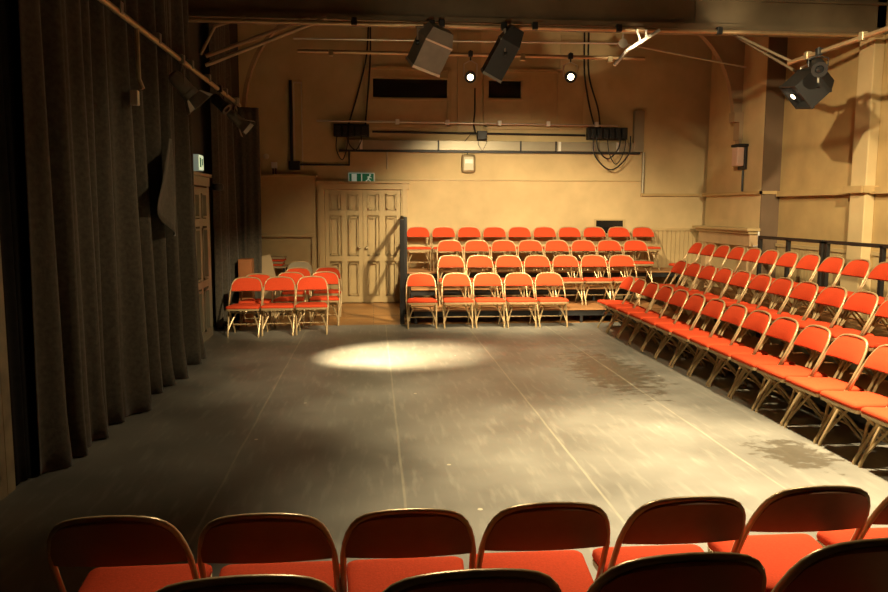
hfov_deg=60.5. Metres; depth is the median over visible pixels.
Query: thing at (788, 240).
guard railing
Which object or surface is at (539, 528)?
folding chair
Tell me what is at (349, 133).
power cable
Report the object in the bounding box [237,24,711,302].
wall
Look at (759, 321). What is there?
folding chair
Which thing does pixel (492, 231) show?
folding chair
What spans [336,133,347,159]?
power cable
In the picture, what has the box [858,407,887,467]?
folding chair
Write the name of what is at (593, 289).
platform
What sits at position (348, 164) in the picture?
conduit
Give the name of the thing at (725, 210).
wall
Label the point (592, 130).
socket
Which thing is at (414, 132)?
conduit
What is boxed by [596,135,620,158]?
power cable
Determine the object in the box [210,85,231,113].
lantern
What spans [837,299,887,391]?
folding chair
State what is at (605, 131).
socket
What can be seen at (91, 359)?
stage curtain
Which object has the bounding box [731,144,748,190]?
alarm box
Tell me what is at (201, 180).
door
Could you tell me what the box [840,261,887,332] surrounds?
folding chair
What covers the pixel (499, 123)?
bar
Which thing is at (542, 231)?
folding chair
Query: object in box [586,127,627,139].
rack
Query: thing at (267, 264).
leaning board
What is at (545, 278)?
folding chair
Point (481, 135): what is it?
junction box
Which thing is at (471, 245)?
folding chair
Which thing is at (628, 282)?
folding chair
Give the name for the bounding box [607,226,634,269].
folding chair
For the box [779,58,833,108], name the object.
floodlight
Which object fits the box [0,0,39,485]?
wall
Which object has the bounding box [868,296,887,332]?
folding chair
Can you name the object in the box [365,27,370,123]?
power cable
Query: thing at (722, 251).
folding chair
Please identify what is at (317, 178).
trim
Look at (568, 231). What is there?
folding chair
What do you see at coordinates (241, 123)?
lantern
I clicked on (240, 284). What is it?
folding chair
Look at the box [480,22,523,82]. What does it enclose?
floodlight
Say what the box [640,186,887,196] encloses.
trim
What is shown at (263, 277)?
folding chair
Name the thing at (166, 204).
flap
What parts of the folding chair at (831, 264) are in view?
leg, frame, leg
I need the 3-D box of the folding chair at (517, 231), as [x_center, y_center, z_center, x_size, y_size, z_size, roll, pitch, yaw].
[1.402,-0.874,13.919,0.469,0.786,0.457,0,7,-5]
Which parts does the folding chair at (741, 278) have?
frame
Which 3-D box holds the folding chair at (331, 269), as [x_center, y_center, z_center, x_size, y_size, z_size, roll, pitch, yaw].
[-1.895,-0.073,12.399,0.469,0.786,0.457,-1,7,-7]
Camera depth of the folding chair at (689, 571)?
1.66 m
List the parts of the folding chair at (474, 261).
frame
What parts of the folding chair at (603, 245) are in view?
frame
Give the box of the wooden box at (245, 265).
[238,258,254,322]
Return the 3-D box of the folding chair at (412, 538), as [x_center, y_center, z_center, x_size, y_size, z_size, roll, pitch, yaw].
[-0.128,1.047,2.684,0.469,0.786,0.457,0,7,-5]
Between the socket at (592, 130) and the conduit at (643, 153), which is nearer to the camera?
the socket at (592, 130)
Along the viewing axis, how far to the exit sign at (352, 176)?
13.85 m
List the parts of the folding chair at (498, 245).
frame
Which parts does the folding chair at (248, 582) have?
backrest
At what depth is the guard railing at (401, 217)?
12.48 m
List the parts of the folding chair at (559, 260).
frame, seat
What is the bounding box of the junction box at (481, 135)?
[465,88,486,149]
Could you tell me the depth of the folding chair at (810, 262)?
9.29 m
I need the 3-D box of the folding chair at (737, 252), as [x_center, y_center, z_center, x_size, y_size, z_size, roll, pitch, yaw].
[4.143,-0.340,11.191,0.457,0.786,0.469,0,7,-6]
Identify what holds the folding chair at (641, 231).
on the platform at (664, 271)
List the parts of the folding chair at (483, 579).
backrest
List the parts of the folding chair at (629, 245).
frame, seat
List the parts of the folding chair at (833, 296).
leg, frame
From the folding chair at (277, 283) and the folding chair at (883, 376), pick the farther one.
the folding chair at (277, 283)
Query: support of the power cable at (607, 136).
hanging from the rack at (613, 133)
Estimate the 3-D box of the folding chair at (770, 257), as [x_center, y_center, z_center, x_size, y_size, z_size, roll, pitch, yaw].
[4.221,-0.233,10.260,0.457,0.786,0.469,0,7,-5]
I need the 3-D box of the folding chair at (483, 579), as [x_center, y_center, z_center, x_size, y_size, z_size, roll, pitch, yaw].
[0.034,0.934,1.823,0.469,0.786,0.457,-1,7,-7]
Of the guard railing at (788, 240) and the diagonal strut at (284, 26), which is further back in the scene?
the guard railing at (788, 240)
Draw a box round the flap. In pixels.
[157,138,175,235]
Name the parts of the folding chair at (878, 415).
leg, seat, leg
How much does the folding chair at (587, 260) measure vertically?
0.786 m
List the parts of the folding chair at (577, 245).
frame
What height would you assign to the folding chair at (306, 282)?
0.786 m
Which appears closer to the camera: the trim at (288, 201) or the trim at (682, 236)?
the trim at (288, 201)
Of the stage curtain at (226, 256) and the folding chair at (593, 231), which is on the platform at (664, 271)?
the folding chair at (593, 231)
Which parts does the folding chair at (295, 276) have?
seat, frame, leg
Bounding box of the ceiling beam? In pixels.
[188,0,887,38]
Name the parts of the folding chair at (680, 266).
frame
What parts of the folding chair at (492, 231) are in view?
frame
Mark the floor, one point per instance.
(338, 427)
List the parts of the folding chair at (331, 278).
seat, frame, leg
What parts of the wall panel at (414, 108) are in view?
pane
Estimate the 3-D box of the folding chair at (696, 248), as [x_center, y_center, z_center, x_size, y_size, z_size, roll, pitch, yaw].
[4.008,-0.500,12.585,0.457,0.786,0.469,0,7,-5]
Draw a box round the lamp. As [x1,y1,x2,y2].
[461,153,475,172]
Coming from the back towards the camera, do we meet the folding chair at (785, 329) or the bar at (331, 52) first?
the bar at (331, 52)
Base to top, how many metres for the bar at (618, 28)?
0.095 m
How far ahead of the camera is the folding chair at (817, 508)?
2.72 m
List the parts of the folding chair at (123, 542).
backrest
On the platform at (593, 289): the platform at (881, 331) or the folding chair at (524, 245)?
the folding chair at (524, 245)
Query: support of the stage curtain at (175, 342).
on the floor
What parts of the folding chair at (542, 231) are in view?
frame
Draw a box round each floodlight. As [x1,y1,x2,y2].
[405,20,453,77]
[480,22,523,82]
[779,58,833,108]
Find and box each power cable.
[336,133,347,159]
[348,27,368,123]
[348,133,361,149]
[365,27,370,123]
[583,32,593,124]
[587,32,600,124]
[593,136,630,169]
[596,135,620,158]
[607,136,625,164]
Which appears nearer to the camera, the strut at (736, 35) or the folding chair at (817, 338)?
the folding chair at (817, 338)
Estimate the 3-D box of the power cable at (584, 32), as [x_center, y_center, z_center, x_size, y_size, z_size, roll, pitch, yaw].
[2.679,-3.994,14.003,0.258,1.765,0.040,1,7,11]
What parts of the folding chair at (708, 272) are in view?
frame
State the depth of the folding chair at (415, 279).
11.29 m
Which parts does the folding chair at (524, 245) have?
frame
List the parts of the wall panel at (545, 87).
pane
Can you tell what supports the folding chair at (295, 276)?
on the floor
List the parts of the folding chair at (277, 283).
leg, seat, frame, leg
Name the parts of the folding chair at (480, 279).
leg, frame, seat, leg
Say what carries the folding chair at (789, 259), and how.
on the platform at (881, 331)
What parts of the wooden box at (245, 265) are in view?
panel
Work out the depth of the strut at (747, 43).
9.39 m
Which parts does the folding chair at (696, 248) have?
frame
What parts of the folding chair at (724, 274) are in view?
frame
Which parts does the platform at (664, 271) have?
frame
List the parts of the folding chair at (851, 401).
leg, seat, leg, frame, leg, leg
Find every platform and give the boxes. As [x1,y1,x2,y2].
[407,267,694,299]
[411,283,669,306]
[411,300,666,323]
[620,309,887,441]
[651,287,887,380]
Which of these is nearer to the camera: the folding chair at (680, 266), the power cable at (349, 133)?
the folding chair at (680, 266)
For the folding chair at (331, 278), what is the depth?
11.46 m
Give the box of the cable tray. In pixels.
[339,110,644,154]
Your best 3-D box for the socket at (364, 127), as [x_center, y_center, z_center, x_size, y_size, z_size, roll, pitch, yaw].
[-1.428,-2.960,13.633,0.091,0.180,0.110,0,7,-5]
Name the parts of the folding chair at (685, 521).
seat, backrest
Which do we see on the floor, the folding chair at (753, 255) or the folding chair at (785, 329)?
the folding chair at (785, 329)
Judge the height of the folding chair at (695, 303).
0.786 m
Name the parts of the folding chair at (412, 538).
backrest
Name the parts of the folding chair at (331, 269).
seat, frame, leg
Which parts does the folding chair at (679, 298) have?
leg, seat, leg, leg, frame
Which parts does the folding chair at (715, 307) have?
leg, seat, leg, leg, leg, frame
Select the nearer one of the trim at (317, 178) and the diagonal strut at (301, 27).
the diagonal strut at (301, 27)
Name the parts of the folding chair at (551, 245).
frame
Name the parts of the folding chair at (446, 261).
leg, frame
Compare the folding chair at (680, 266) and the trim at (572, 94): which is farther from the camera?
the trim at (572, 94)
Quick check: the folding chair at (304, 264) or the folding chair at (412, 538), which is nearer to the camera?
the folding chair at (412, 538)
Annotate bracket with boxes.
[698,35,745,143]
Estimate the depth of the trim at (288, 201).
13.71 m
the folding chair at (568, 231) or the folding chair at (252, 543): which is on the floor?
the folding chair at (252, 543)
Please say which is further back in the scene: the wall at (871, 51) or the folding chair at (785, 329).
the wall at (871, 51)
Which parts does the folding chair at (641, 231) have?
frame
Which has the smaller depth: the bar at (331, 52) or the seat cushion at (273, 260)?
the bar at (331, 52)
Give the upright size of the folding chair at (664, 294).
0.786 m
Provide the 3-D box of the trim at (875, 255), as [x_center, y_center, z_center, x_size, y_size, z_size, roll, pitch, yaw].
[5.713,0.028,8.579,0.040,0.900,2.810,0,7,-5]
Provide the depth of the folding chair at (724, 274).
9.81 m
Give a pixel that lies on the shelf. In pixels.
(703, 229)
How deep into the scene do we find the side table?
13.23 m
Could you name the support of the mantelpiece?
attached to the wall at (725, 210)
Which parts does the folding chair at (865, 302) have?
leg, leg, frame, leg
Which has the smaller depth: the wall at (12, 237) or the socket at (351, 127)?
the wall at (12, 237)
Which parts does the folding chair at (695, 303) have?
leg, seat, leg, leg, leg, frame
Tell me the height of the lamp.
0.405 m
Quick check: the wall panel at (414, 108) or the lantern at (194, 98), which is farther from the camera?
the wall panel at (414, 108)
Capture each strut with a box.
[199,15,309,57]
[205,16,326,66]
[727,29,789,60]
[733,35,796,72]
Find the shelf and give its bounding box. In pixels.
[692,225,759,233]
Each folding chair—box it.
[47,515,212,591]
[155,574,335,591]
[197,513,340,591]
[226,277,262,336]
[238,273,272,329]
[261,276,295,335]
[273,272,305,326]
[282,267,311,318]
[287,261,313,296]
[295,276,328,334]
[309,271,339,325]
[313,266,341,316]
[340,508,475,591]
[383,568,561,591]
[406,273,436,328]
[407,226,430,270]
[431,226,456,270]
[437,240,463,286]
[437,255,466,305]
[441,273,473,328]
[457,226,482,270]
[464,240,491,286]
[466,255,495,304]
[473,272,505,327]
[475,502,610,591]
[482,226,508,269]
[491,240,518,277]
[495,255,524,304]
[504,272,536,327]
[508,226,533,269]
[518,240,545,286]
[524,255,554,304]
[533,226,559,269]
[535,272,568,327]
[544,240,572,286]
[552,255,583,304]
[558,226,584,269]
[571,240,599,286]
[580,255,612,304]
[583,226,608,269]
[587,552,766,591]
[592,496,745,572]
[597,240,625,285]
[597,276,634,331]
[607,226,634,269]
[607,279,646,337]
[608,254,639,304]
[617,282,658,343]
[623,240,653,281]
[629,285,673,350]
[632,226,660,269]
[641,289,688,357]
[650,260,686,314]
[655,294,705,365]
[661,262,701,318]
[669,242,702,289]
[671,298,725,375]
[674,265,716,323]
[682,243,715,293]
[687,267,732,329]
[689,304,747,385]
[694,245,729,296]
[703,270,750,335]
[707,246,745,300]
[707,485,870,591]
[708,310,771,396]
[720,273,771,342]
[725,248,761,304]
[729,317,798,410]
[736,249,778,308]
[738,277,793,343]
[751,251,798,313]
[755,325,830,425]
[759,281,818,356]
[770,254,820,316]
[771,537,887,591]
[784,334,868,443]
[791,256,844,324]
[794,285,846,366]
[808,291,878,378]
[814,258,870,327]
[816,496,887,546]
[818,344,887,464]
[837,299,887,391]
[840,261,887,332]
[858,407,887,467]
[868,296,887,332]
[872,345,887,391]
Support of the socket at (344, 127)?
attached to the rack at (355, 130)
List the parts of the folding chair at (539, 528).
backrest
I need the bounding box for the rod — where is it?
[293,33,745,67]
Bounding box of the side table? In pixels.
[274,265,287,291]
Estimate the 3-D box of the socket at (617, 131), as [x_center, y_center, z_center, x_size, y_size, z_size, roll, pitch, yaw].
[3.212,-2.994,14.063,0.091,0.180,0.110,0,7,-5]
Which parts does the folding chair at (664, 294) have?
leg, leg, leg, frame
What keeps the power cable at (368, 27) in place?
attached to the wall at (673, 91)
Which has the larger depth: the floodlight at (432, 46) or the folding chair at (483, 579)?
the floodlight at (432, 46)
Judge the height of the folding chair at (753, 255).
0.786 m
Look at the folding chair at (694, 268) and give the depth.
10.71 m
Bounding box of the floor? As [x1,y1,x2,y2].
[0,300,887,591]
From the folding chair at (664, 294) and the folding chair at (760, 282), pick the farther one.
the folding chair at (664, 294)
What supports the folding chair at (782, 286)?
on the platform at (799, 358)
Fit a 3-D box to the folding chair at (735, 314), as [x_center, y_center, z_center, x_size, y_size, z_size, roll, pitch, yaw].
[2.798,0.476,7.742,0.457,0.786,0.469,0,7,-5]
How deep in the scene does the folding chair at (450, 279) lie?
11.31 m
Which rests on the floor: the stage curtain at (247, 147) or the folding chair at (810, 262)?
the stage curtain at (247, 147)
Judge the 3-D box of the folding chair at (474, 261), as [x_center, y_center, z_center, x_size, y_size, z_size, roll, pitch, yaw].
[0.591,-0.254,12.192,0.469,0.786,0.457,0,7,-6]
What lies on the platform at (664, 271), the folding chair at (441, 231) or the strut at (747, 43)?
the folding chair at (441, 231)
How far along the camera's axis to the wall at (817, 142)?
10.94 m
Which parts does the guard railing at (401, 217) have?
post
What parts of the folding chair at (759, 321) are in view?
leg, seat, leg, leg, leg, frame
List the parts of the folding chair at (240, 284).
leg, leg, seat, frame, leg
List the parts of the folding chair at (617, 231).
frame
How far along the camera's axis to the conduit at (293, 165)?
13.66 m
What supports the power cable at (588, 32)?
attached to the wall at (673, 91)
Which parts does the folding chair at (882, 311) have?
leg, leg, frame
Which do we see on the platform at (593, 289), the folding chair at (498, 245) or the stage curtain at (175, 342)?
the folding chair at (498, 245)
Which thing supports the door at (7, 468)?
in the wall at (198, 32)
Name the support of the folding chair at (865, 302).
on the platform at (799, 358)
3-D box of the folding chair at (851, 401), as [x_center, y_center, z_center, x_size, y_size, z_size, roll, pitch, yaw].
[3.007,0.743,5.416,0.457,0.786,0.469,0,7,-5]
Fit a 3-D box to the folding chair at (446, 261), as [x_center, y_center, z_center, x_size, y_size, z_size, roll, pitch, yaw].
[0.123,-0.250,12.145,0.469,0.786,0.457,0,7,-5]
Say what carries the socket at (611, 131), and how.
attached to the rack at (613, 133)
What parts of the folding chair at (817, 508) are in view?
frame, backrest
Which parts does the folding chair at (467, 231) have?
frame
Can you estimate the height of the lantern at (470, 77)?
0.460 m
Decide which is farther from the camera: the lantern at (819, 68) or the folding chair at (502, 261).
the folding chair at (502, 261)
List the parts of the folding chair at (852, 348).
leg, seat, leg, leg, frame, backrest, leg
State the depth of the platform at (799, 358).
7.77 m
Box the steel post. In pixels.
[400,219,404,323]
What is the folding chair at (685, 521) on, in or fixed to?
on the floor
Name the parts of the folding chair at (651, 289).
leg, leg, leg, frame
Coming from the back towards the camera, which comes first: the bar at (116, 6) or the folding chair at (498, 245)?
the folding chair at (498, 245)
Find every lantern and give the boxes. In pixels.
[168,54,212,115]
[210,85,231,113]
[226,97,254,136]
[463,50,476,82]
[563,52,577,82]
[808,47,828,77]
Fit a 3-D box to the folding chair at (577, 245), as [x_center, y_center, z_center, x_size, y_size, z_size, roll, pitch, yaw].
[2.440,-0.574,13.183,0.469,0.786,0.457,0,7,-5]
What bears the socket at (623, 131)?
attached to the rack at (613, 133)
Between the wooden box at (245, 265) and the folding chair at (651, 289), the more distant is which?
the wooden box at (245, 265)
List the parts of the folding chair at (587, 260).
leg, frame, seat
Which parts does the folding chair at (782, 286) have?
frame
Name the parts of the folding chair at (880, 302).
leg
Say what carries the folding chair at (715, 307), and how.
on the floor
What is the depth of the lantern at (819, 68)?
8.44 m
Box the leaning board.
[262,254,284,316]
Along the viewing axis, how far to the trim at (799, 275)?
11.50 m
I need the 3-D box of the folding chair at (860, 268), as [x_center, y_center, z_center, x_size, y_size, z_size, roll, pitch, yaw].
[4.393,-0.019,8.400,0.457,0.786,0.469,0,7,-5]
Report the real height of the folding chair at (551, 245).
0.786 m
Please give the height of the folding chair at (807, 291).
0.786 m
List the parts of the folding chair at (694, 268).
frame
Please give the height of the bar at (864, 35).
0.090 m
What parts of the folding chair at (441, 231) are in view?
leg, frame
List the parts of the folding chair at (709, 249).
frame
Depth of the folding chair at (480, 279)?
11.39 m
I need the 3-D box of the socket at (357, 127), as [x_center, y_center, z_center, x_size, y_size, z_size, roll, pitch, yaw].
[-1.543,-2.959,13.623,0.091,0.180,0.110,0,7,-5]
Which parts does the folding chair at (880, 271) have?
leg, leg, frame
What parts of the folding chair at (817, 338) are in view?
leg, seat, leg, leg, frame, leg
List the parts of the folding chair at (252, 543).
backrest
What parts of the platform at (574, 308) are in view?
frame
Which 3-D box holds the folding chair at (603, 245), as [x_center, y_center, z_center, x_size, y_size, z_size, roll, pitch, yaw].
[2.905,-0.578,13.234,0.469,0.786,0.457,0,7,-5]
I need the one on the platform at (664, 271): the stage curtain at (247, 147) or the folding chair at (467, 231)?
the folding chair at (467, 231)
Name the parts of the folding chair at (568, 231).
frame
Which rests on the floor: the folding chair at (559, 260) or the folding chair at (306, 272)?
the folding chair at (306, 272)
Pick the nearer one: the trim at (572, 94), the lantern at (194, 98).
the lantern at (194, 98)
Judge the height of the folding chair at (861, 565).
0.786 m
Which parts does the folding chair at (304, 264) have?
backrest, frame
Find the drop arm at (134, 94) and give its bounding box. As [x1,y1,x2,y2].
[130,28,144,105]
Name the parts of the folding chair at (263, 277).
frame, leg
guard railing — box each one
[400,216,406,313]
[756,236,824,307]
[822,240,887,322]
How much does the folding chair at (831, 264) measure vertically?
0.786 m
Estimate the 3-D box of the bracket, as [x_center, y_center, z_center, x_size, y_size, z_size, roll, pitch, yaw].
[4.551,-3.495,12.761,0.930,1.900,0.200,0,7,-5]
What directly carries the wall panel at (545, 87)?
in the wall at (673, 91)
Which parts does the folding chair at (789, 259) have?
leg, frame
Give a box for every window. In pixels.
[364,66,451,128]
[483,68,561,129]
[594,219,624,232]
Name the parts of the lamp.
bright panel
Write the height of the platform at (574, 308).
0.211 m
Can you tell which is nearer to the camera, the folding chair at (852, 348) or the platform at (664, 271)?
the folding chair at (852, 348)
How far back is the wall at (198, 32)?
10.34 m
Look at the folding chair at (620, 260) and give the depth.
12.50 m
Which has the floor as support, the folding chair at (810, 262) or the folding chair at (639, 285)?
the folding chair at (639, 285)
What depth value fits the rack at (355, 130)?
13.61 m
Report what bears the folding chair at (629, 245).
on the platform at (593, 289)
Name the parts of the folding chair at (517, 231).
frame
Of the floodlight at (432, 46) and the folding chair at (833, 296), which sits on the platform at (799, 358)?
the folding chair at (833, 296)
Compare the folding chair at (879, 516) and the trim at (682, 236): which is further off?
the trim at (682, 236)
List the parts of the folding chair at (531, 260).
frame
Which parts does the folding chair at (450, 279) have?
leg, frame, seat, leg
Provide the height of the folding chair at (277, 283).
0.786 m
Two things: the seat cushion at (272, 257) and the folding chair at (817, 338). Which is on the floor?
the folding chair at (817, 338)
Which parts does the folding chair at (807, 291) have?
leg, frame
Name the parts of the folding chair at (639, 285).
frame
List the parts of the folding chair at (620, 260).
frame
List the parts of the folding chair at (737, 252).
frame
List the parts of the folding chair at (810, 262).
leg, frame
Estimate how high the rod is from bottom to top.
0.692 m
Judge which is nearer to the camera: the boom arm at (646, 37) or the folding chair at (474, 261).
the boom arm at (646, 37)
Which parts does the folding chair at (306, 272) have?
frame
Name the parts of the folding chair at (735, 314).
leg, seat, leg, leg, frame, leg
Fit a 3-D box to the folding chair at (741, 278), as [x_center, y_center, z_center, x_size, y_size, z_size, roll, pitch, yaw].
[3.494,0.078,9.379,0.457,0.786,0.469,0,7,-6]
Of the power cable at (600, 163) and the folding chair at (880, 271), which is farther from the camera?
the power cable at (600, 163)
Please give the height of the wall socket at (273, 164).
0.196 m
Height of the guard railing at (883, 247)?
1.340 m
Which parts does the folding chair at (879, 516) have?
frame, backrest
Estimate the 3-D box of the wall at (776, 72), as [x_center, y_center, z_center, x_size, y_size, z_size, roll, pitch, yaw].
[5.235,-2.291,12.142,0.300,5.306,0.025,0,7,-5]
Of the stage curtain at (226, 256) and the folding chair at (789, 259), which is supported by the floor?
the stage curtain at (226, 256)
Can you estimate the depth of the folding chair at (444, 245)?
13.06 m
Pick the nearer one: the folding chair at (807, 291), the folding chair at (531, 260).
the folding chair at (807, 291)
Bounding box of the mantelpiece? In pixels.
[692,225,759,292]
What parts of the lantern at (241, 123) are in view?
barn door, barn door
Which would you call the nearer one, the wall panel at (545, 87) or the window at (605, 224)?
the wall panel at (545, 87)
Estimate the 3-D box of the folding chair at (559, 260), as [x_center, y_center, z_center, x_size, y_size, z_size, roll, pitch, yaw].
[1.995,-0.265,12.324,0.469,0.786,0.457,0,7,-5]
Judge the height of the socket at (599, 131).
0.180 m
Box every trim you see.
[261,174,316,303]
[317,178,640,181]
[457,32,583,130]
[636,228,700,283]
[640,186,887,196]
[775,243,846,312]
[871,252,887,323]
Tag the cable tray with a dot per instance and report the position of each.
(637, 145)
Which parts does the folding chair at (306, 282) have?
leg, seat, frame, leg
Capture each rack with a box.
[333,124,368,136]
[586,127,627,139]
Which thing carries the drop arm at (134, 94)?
hanging from the bar at (116, 6)
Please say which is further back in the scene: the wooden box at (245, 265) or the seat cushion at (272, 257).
the seat cushion at (272, 257)
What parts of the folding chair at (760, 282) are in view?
frame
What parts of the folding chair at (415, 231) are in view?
seat, frame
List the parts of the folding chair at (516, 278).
leg, frame, seat, leg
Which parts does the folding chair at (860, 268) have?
leg, leg, leg, frame, leg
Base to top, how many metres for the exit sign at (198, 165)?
0.200 m
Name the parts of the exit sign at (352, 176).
pictogram door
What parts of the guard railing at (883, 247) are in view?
post, handrail, post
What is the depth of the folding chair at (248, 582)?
1.54 m
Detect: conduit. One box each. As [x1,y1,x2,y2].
[289,80,302,169]
[300,151,349,165]
[372,131,585,135]
[641,152,644,192]
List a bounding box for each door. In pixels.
[0,244,15,500]
[194,171,212,341]
[315,181,409,301]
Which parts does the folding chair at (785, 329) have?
leg, seat, leg, leg, frame, leg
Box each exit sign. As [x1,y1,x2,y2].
[193,154,203,170]
[348,173,373,180]
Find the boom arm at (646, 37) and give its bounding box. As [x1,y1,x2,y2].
[613,29,660,65]
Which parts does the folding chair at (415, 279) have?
leg, frame, seat, leg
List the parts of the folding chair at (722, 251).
frame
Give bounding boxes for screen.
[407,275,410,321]
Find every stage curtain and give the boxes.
[17,0,151,475]
[125,0,206,393]
[208,23,239,329]
[232,107,261,317]
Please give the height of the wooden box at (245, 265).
0.970 m
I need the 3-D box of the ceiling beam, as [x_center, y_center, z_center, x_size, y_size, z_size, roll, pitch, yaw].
[1.196,-3.697,9.341,8.840,0.800,0.340,0,7,-5]
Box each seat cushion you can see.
[271,256,286,258]
[272,258,285,261]
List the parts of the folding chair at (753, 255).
frame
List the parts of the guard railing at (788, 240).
post, post, handrail, post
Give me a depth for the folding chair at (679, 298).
9.10 m
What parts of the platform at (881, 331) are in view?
frame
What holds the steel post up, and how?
on the floor
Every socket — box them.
[271,162,276,173]
[336,125,340,135]
[342,125,346,135]
[349,125,353,135]
[355,125,359,135]
[362,125,366,135]
[590,128,595,138]
[597,129,601,138]
[603,129,608,138]
[609,129,614,138]
[615,129,620,138]
[621,129,626,138]
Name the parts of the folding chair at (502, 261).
frame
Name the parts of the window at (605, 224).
frame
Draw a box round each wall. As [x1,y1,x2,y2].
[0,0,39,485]
[10,0,238,432]
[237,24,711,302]
[705,36,768,293]
[759,37,787,297]
[774,6,887,324]
[838,0,886,319]
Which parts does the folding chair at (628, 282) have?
frame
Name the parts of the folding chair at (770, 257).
frame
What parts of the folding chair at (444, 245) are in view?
frame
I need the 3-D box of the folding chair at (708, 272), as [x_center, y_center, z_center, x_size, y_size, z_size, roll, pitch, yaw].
[3.413,-0.029,10.309,0.457,0.786,0.469,0,7,-6]
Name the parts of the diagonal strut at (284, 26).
bent bracket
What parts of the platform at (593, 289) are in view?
frame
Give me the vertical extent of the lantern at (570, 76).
0.433 m
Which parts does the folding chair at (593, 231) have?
frame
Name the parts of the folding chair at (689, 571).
backrest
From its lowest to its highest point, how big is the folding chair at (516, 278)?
0.786 m
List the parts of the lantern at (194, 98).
barn door, barn door, barn door, barn door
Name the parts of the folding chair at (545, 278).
leg, frame, seat, leg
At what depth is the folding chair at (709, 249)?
12.09 m
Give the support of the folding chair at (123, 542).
on the floor
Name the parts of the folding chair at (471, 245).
frame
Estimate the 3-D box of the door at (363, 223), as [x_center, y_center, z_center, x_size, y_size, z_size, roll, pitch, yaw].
[-1.483,-0.979,13.977,1.720,2.225,0.150,0,7,-5]
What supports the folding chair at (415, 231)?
on the platform at (664, 271)
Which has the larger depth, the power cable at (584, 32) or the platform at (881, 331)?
the power cable at (584, 32)
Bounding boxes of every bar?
[98,0,240,106]
[189,17,882,37]
[298,49,644,62]
[317,119,617,126]
[787,26,887,64]
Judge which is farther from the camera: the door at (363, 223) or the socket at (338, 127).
the door at (363, 223)

